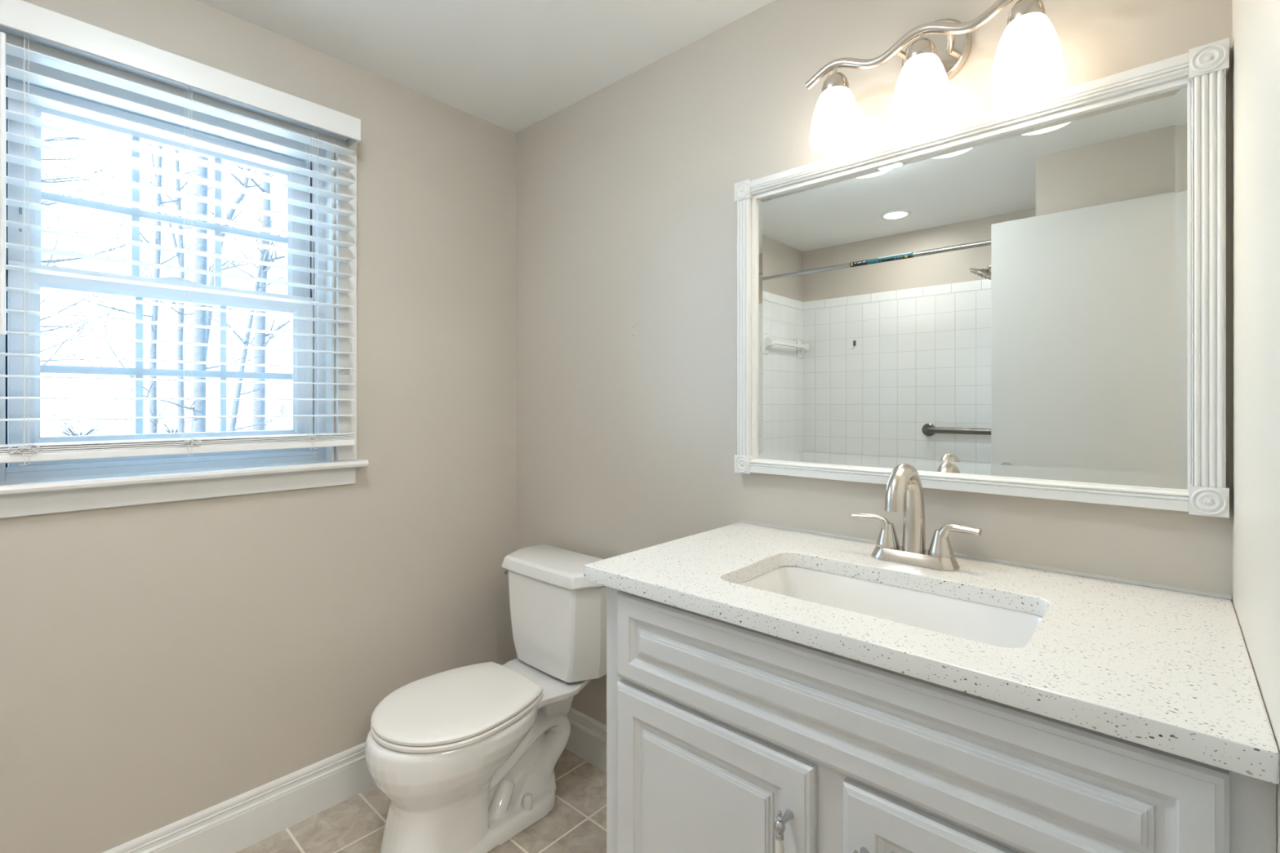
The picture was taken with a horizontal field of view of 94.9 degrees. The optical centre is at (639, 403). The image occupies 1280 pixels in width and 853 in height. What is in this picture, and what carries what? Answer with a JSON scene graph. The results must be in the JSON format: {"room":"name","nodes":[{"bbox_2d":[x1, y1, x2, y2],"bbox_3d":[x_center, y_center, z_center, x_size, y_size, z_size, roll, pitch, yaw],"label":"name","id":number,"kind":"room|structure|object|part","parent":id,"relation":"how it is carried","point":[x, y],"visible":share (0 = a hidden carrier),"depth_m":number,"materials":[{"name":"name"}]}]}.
{"room":"bathroom","nodes":[
{"label":"bathroom","id":0,"kind":"room"},
{"bbox_2d":[0,0,515,852],"bbox_3d":[-1.336,0.079,1.421,0.150,2.443,2.600,0,0,42],"label":"wall","id":1,"kind":"structure","parent":0,"point":[162,664],"depth_m":1.71,"materials":[{"name":"beige paint"}]},
{"bbox_2d":[0,31,368,518],"bbox_3d":[-1.191,-0.292,1.539,0.198,1.075,0.863,0,0,42],"label":"window","id":2,"kind":"structure","parent":1,"relation":"in","point":[37,487],"depth_m":1.54,"materials":[{"name":"white paint"}]},
{"bbox_3d":[-1.251,-0.516,1.594,0.030,0.461,0.632,0,0,42],"label":"sash","id":3,"kind":"part","parent":2,"relation":"part of","materials":[{"name":"white plastic"}]},
{"bbox_3d":[-1.224,-0.085,1.569,0.030,0.476,0.632,0,0,42],"label":"sash","id":4,"kind":"part","parent":2,"relation":"part of","materials":[{"name":"white plastic"}]},
{"bbox_2d":[0,0,360,465],"bbox_3d":[-1.124,-0.356,1.462,0.075,0.973,0.808,0,0,42],"label":"blind","id":5,"kind":"object","parent":2,"relation":"attached to","point":[21,19],"visible":1,"depth_m":1.41,"materials":[{"name":"white paint"}]},
{"bbox_3d":[-1.319,-0.334,1.261,0.055,0.917,0.007,0,0,42],"label":"ladder cord","id":6,"kind":"part","parent":5,"relation":"part of","materials":[{"name":"white fabric"}]},
{"bbox_3d":[-1.126,0.115,1.475,0.053,0.018,0.777,0,0,42],"label":"rail","id":7,"kind":"part","parent":5,"relation":"part of","materials":[{"name":"white plastic"}]},
{"bbox_3d":[-1.131,-0.334,1.469,0.055,0.917,0.007,0,0,42],"label":"ladder cord","id":8,"kind":"part","parent":5,"relation":"part of","materials":[{"name":"white fabric"}]},
{"bbox_3d":[-0.942,-0.334,1.678,0.056,0.917,0.022,0,0,42],"label":"ladder cord","id":9,"kind":"part","parent":5,"relation":"part of","materials":[{"name":"white fabric"}]},
{"bbox_3d":[-1.158,0.182,1.509,0.108,0.020,0.863,0,0,42],"label":"sill","id":10,"kind":"part","parent":2,"relation":"part of","materials":[{"name":"white paint"}]},
{"bbox_2d":[102,742,375,852],"bbox_3d":[-1.018,1.129,1.649,0.016,0.142,1.634,0,0,42],"label":"baseboard","id":11,"kind":"structure","parent":1,"relation":"attached to","point":[232,825],"depth_m":1.62,"materials":[{"name":"white paint"}]},
{"bbox_2d":[235,748,606,852],"bbox_3d":[-0.574,1.250,0.733,2.205,0.100,2.600,0,0,42],"label":"floor","id":12,"kind":"structure","parent":0,"point":[576,823],"depth_m":1.66,"materials":[{"name":"tile"}]},
{"bbox_2d":[365,543,606,852],"bbox_3d":[-0.425,0.847,1.700,0.432,0.706,0.706,0,0,42],"label":"toilet","id":13,"kind":"object","parent":12,"relation":"on","point":[464,758],"visible":1,"depth_m":1.64,"materials":[{"name":"white ceramic"}]},
{"bbox_3d":[-0.506,0.832,1.610,0.368,0.014,0.428,0,0,42],"label":"seat","id":14,"kind":"part","parent":13,"relation":"part of","materials":[{"name":"white plastic"}]},
{"bbox_3d":[-0.506,0.813,1.610,0.367,0.017,0.427,0,0,42],"label":"seat lid","id":15,"kind":"part","parent":13,"relation":"part of","materials":[{"name":"white plastic"}]},
{"bbox_3d":[-0.441,1.021,1.682,0.365,0.358,0.656,0,0,42],"label":"bowl","id":16,"kind":"part","parent":13,"relation":"part of","materials":[{"name":"white ceramic"}]},
{"bbox_3d":[-0.258,0.517,1.885,0.432,0.045,0.210,0,0,42],"label":"tank lid","id":17,"kind":"part","parent":13,"relation":"part of","materials":[{"name":"white ceramic"}]},
{"bbox_3d":[-0.257,0.689,1.886,0.399,0.297,0.188,0,0,42],"label":"tank","id":18,"kind":"part","parent":13,"relation":"part of","materials":[{"name":"white ceramic"}]},
{"bbox_2d":[606,586,1276,852],"bbox_3d":[0.431,0.775,1.040,0.904,0.851,0.595,0,0,42],"label":"vanity cabinet","id":19,"kind":"object","parent":12,"relation":"on","point":[722,736],"visible":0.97,"depth_m":0.82,"materials":[{"name":"white paint"}]},
{"bbox_3d":[0.106,0.807,0.996,0.402,0.546,0.018,0,0,42],"label":"cabinet door","id":20,"kind":"part","parent":19,"relation":"part of","materials":[{"name":"white paint"}]},
{"bbox_3d":[0.211,0.613,0.864,0.016,0.039,0.038,0,0,42],"label":"handle post","id":21,"kind":"part","parent":19,"relation":"part of","materials":[{"name":"silver metal"}]},
{"bbox_3d":[0.294,0.613,0.788,0.016,0.039,0.038,0,0,42],"label":"handle post","id":22,"kind":"part","parent":19,"relation":"part of","materials":[{"name":"silver metal"}]},
{"bbox_3d":[0.431,0.807,0.702,0.386,0.546,0.018,0,0,42],"label":"cabinet door","id":23,"kind":"part","parent":19,"relation":"part of","materials":[{"name":"white paint"}]},
{"bbox_2d":[583,522,1279,784],"bbox_3d":[0.426,0.334,1.061,0.938,0.030,0.571,0,0,42],"label":"countertop","id":24,"kind":"structure","parent":19,"relation":"on","point":[1166,670],"depth_m":0.81,"materials":[{"name":"stone"}]},
{"bbox_2d":[737,565,1042,648],"bbox_3d":[0.404,0.422,1.016,0.521,0.146,0.314,0,0,42],"label":"sink","id":25,"kind":"object","parent":24,"relation":"in","point":[989,624],"visible":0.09,"depth_m":1.11,"materials":[{"name":"white ceramic"}]},
{"bbox_2d":[851,463,982,571],"bbox_3d":[0.546,0.217,1.177,0.186,0.203,0.180,0,0,-2],"label":"faucet","id":26,"kind":"object","parent":24,"relation":"on","point":[904,491],"visible":1,"depth_m":1.16,"materials":[{"name":"silver metal"}]},
{"bbox_3d":[0.496,0.263,1.234,0.094,0.063,0.045,0,0,42],"label":"lever handle","id":27,"kind":"part","parent":26,"relation":"part of","materials":[{"name":"silver metal"}]},
{"bbox_3d":[0.517,0.207,1.145,0.043,0.182,0.148,0,0,42],"label":"spout","id":28,"kind":"part","parent":26,"relation":"part of","materials":[{"name":"silver metal"}]},
{"bbox_3d":[0.551,0.307,1.183,0.166,0.024,0.062,0,0,42],"label":"plate","id":29,"kind":"part","parent":26,"relation":"part of","materials":[{"name":"silver metal"}]},
{"bbox_3d":[0.607,0.263,1.133,0.094,0.063,0.045,0,0,42],"label":"lever handle","id":30,"kind":"part","parent":26,"relation":"part of","materials":[{"name":"silver metal"}]},
{"bbox_2d":[195,0,774,133],"bbox_3d":[-0.574,-1.093,0.733,2.205,0.100,2.600,0,0,42],"label":"ceiling","id":31,"kind":"structure","parent":0,"point":[512,65],"depth_m":1.68,"materials":[{"name":"white paint"}]},
{"bbox_2d":[515,0,1232,725],"bbox_3d":[0.279,0.079,1.647,1.945,2.443,0.100,0,0,42],"label":"wall","id":32,"kind":"structure","parent":0,"point":[626,205],"depth_m":1.68,"materials":[{"name":"beige paint"}]},
{"bbox_2d":[564,706,606,773],"bbox_3d":[-0.090,1.129,1.902,1.024,0.142,0.016,0,0,42],"label":"baseboard","id":33,"kind":"structure","parent":32,"relation":"attached to","point":[587,740],"depth_m":1.97,"materials":[{"name":"white paint"}]},
{"bbox_2d":[805,0,1063,154],"bbox_3d":[0.581,-0.694,1.198,0.494,0.239,0.162,0,0,42],"label":"vanity light","id":34,"kind":"object","parent":32,"relation":"attached to","point":[1028,62],"visible":1,"depth_m":1.15,"materials":[{"name":"white glass"}]},
{"bbox_3d":[0.431,-0.637,1.297,0.056,0.090,0.056,0,0,42],"label":"bulb","id":35,"kind":"part","parent":34,"relation":"part of","materials":[{"name":"white glass"}]},
{"bbox_3d":[0.431,-0.632,1.297,0.110,0.116,0.110,0,0,42],"label":"lamp shade","id":36,"kind":"part","parent":34,"relation":"part of","materials":[{"name":"white glass"}]},
{"bbox_3d":[0.564,-0.734,1.242,0.086,0.016,0.015,0,0,-33],"label":"arm","id":37,"kind":"part","parent":34,"relation":"part of","materials":[{"name":"silver metal"}]},
{"bbox_3d":[0.563,-0.637,1.178,0.056,0.090,0.056,0,0,42],"label":"bulb","id":38,"kind":"part","parent":34,"relation":"part of","materials":[{"name":"white glass"}]},
{"bbox_3d":[0.563,-0.632,1.178,0.110,0.116,0.110,0,0,42],"label":"lamp shade","id":39,"kind":"part","parent":34,"relation":"part of","materials":[{"name":"white glass"}]},
{"bbox_3d":[0.628,-0.745,1.250,0.136,0.136,0.022,0,0,42],"label":"plate","id":40,"kind":"part","parent":34,"relation":"part of","materials":[{"name":"silver metal"}]},
{"bbox_3d":[0.626,-0.734,1.185,0.015,0.016,0.086,0,0,27],"label":"arm","id":41,"kind":"part","parent":34,"relation":"part of","materials":[{"name":"silver metal"}]},
{"bbox_3d":[0.696,-0.637,1.059,0.056,0.090,0.056,0,0,42],"label":"bulb","id":42,"kind":"part","parent":34,"relation":"part of","materials":[{"name":"white glass"}]},
{"bbox_3d":[0.696,-0.632,1.059,0.110,0.116,0.110,0,0,42],"label":"lamp shade","id":43,"kind":"part","parent":34,"relation":"part of","materials":[{"name":"white glass"}]},
{"bbox_2d":[734,37,1229,518],"bbox_3d":[0.605,-0.201,1.258,0.928,0.766,0.038,0,0,42],"label":"wall mirror","id":44,"kind":"object","parent":32,"relation":"attached to","point":[1027,298],"visible":0.99,"depth_m":1.15,"materials":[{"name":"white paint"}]},
{"bbox_3d":[0.606,-0.563,1.260,0.833,0.034,0.034,0,0,42],"label":"rail","id":45,"kind":"part","parent":44,"relation":"part of","materials":[{"name":"white paint"}]},
{"bbox_3d":[0.606,0.161,1.260,0.833,0.034,0.034,0,0,42],"label":"rail","id":46,"kind":"part","parent":44,"relation":"part of","materials":[{"name":"white paint"}]},
{"bbox_2d":[739,520,1231,599],"bbox_3d":[0.617,0.316,1.271,0.936,0.006,0.006,0,0,42],"label":"trim","id":47,"kind":"structure","parent":32,"relation":"attached to","point":[1046,568],"depth_m":1.12,"materials":[{"name":"grey"}]},
{"bbox_2d":[1232,0,1279,852],"bbox_3d":[0.204,0.079,0.031,0.110,2.443,2.600,0,0,42],"label":"wall","id":48,"kind":"structure","parent":0,"point":[1255,23],"depth_m":0.70,"materials":[{"name":"beige paint"}]},
{"label":"outside","id":49,"kind":"structure","parent":0,"visible":0},
{"bbox_2d":[40,413,284,436],"bbox_3d":[-42.507,1.950,60.396,139.700,0.300,150.000,0,0,42],"label":"ground","id":50,"kind":"structure","parent":49,"point":[130,428],"depth_m":48.26,"materials":[{"name":"white snow"}]},
{"bbox_2d":[40,351,188,435],"bbox_3d":[-27.509,-0.422,29.001,8.604,4.469,7.426,0,0,-18],"label":"bare shrub","id":51,"kind":"object","parent":50,"relation":"on","point":[73,433],"visible":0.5,"depth_m":28.78,"materials":[{"name":"grey plant"}]},
{"bbox_2d":[40,120,195,364],"bbox_3d":[-20.531,-5.276,18.566,8.658,14.155,9.897,0,0,19],"label":"bare tree","id":52,"kind":"object","parent":50,"relation":"on","point":[64,138],"visible":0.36,"depth_m":19.33,"materials":[{"name":"grey plant"}]},
{"bbox_2d":[40,145,232,433],"bbox_3d":[-6.920,-1.933,7.963,2.230,7.468,1.958,0,0,-17],"label":"bare tree","id":53,"kind":"object","parent":50,"relation":"on","point":[153,331],"visible":0.32,"depth_m":8.05,"materials":[{"name":"grey plant"}]},
{"bbox_2d":[97,143,248,432],"bbox_3d":[-11.546,-2.939,15.025,2.014,9.484,3.636,0,0,27],"label":"bare tree","id":54,"kind":"object","parent":50,"relation":"on","point":[180,353],"visible":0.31,"depth_m":15.03,"materials":[{"name":"grey plant"}]},
{"bbox_2d":[116,376,231,433],"bbox_3d":[-26.627,-0.088,33.401,6.236,3.798,6.531,0,0,42],"label":"bare shrub","id":55,"kind":"object","parent":50,"relation":"on","point":[167,430],"visible":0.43,"depth_m":33.27,"materials":[{"name":"grey plant"}]},
{"bbox_2d":[115,155,269,432],"bbox_3d":[-4.168,-0.905,5.632,0.772,5.410,1.089,0,0,9],"label":"bare tree","id":56,"kind":"object","parent":50,"relation":"on","point":[199,388],"visible":0.48,"depth_m":5.73,"materials":[{"name":"grey plant"}]},
{"bbox_2d":[182,158,275,432],"bbox_3d":[-8.962,-2.672,13.033,1.948,8.960,2.085,0,0,-21],"label":"bare tree","id":57,"kind":"object","parent":50,"relation":"on","point":[238,199],"visible":0.27,"depth_m":12.96,"materials":[{"name":"grey plant"}]},
{"bbox_2d":[179,193,290,431],"bbox_3d":[-5.134,-0.514,7.744,1.503,4.641,0.792,0,0,-29],"label":"bare tree","id":58,"kind":"object","parent":50,"relation":"on","point":[233,423],"visible":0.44,"depth_m":7.90,"materials":[{"name":"grey plant"}]},
{"bbox_2d":[187,369,290,431],"bbox_3d":[-19.451,-0.056,30.219,5.460,3.739,6.744,0,0,42],"label":"bare shrub","id":59,"kind":"object","parent":50,"relation":"on","point":[237,427],"visible":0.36,"depth_m":30.22,"materials":[{"name":"grey plant"}]},
{"bbox_2d":[189,360,290,431],"bbox_3d":[-27.330,-0.600,42.659,6.800,4.800,7.600,0,0,42],"label":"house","id":60,"kind":"structure","parent":50,"relation":"on","point":[272,390],"depth_m":39.55,"materials":[{"name":"white"}]},
{"bbox_2d":[206,164,290,431],"bbox_3d":[-6.971,-2.142,10.707,2.248,7.894,2.746,0,0,-1],"label":"bare tree","id":61,"kind":"object","parent":50,"relation":"on","point":[259,406],"visible":0.24,"depth_m":10.69,"materials":[{"name":"grey plant"}]}
]}

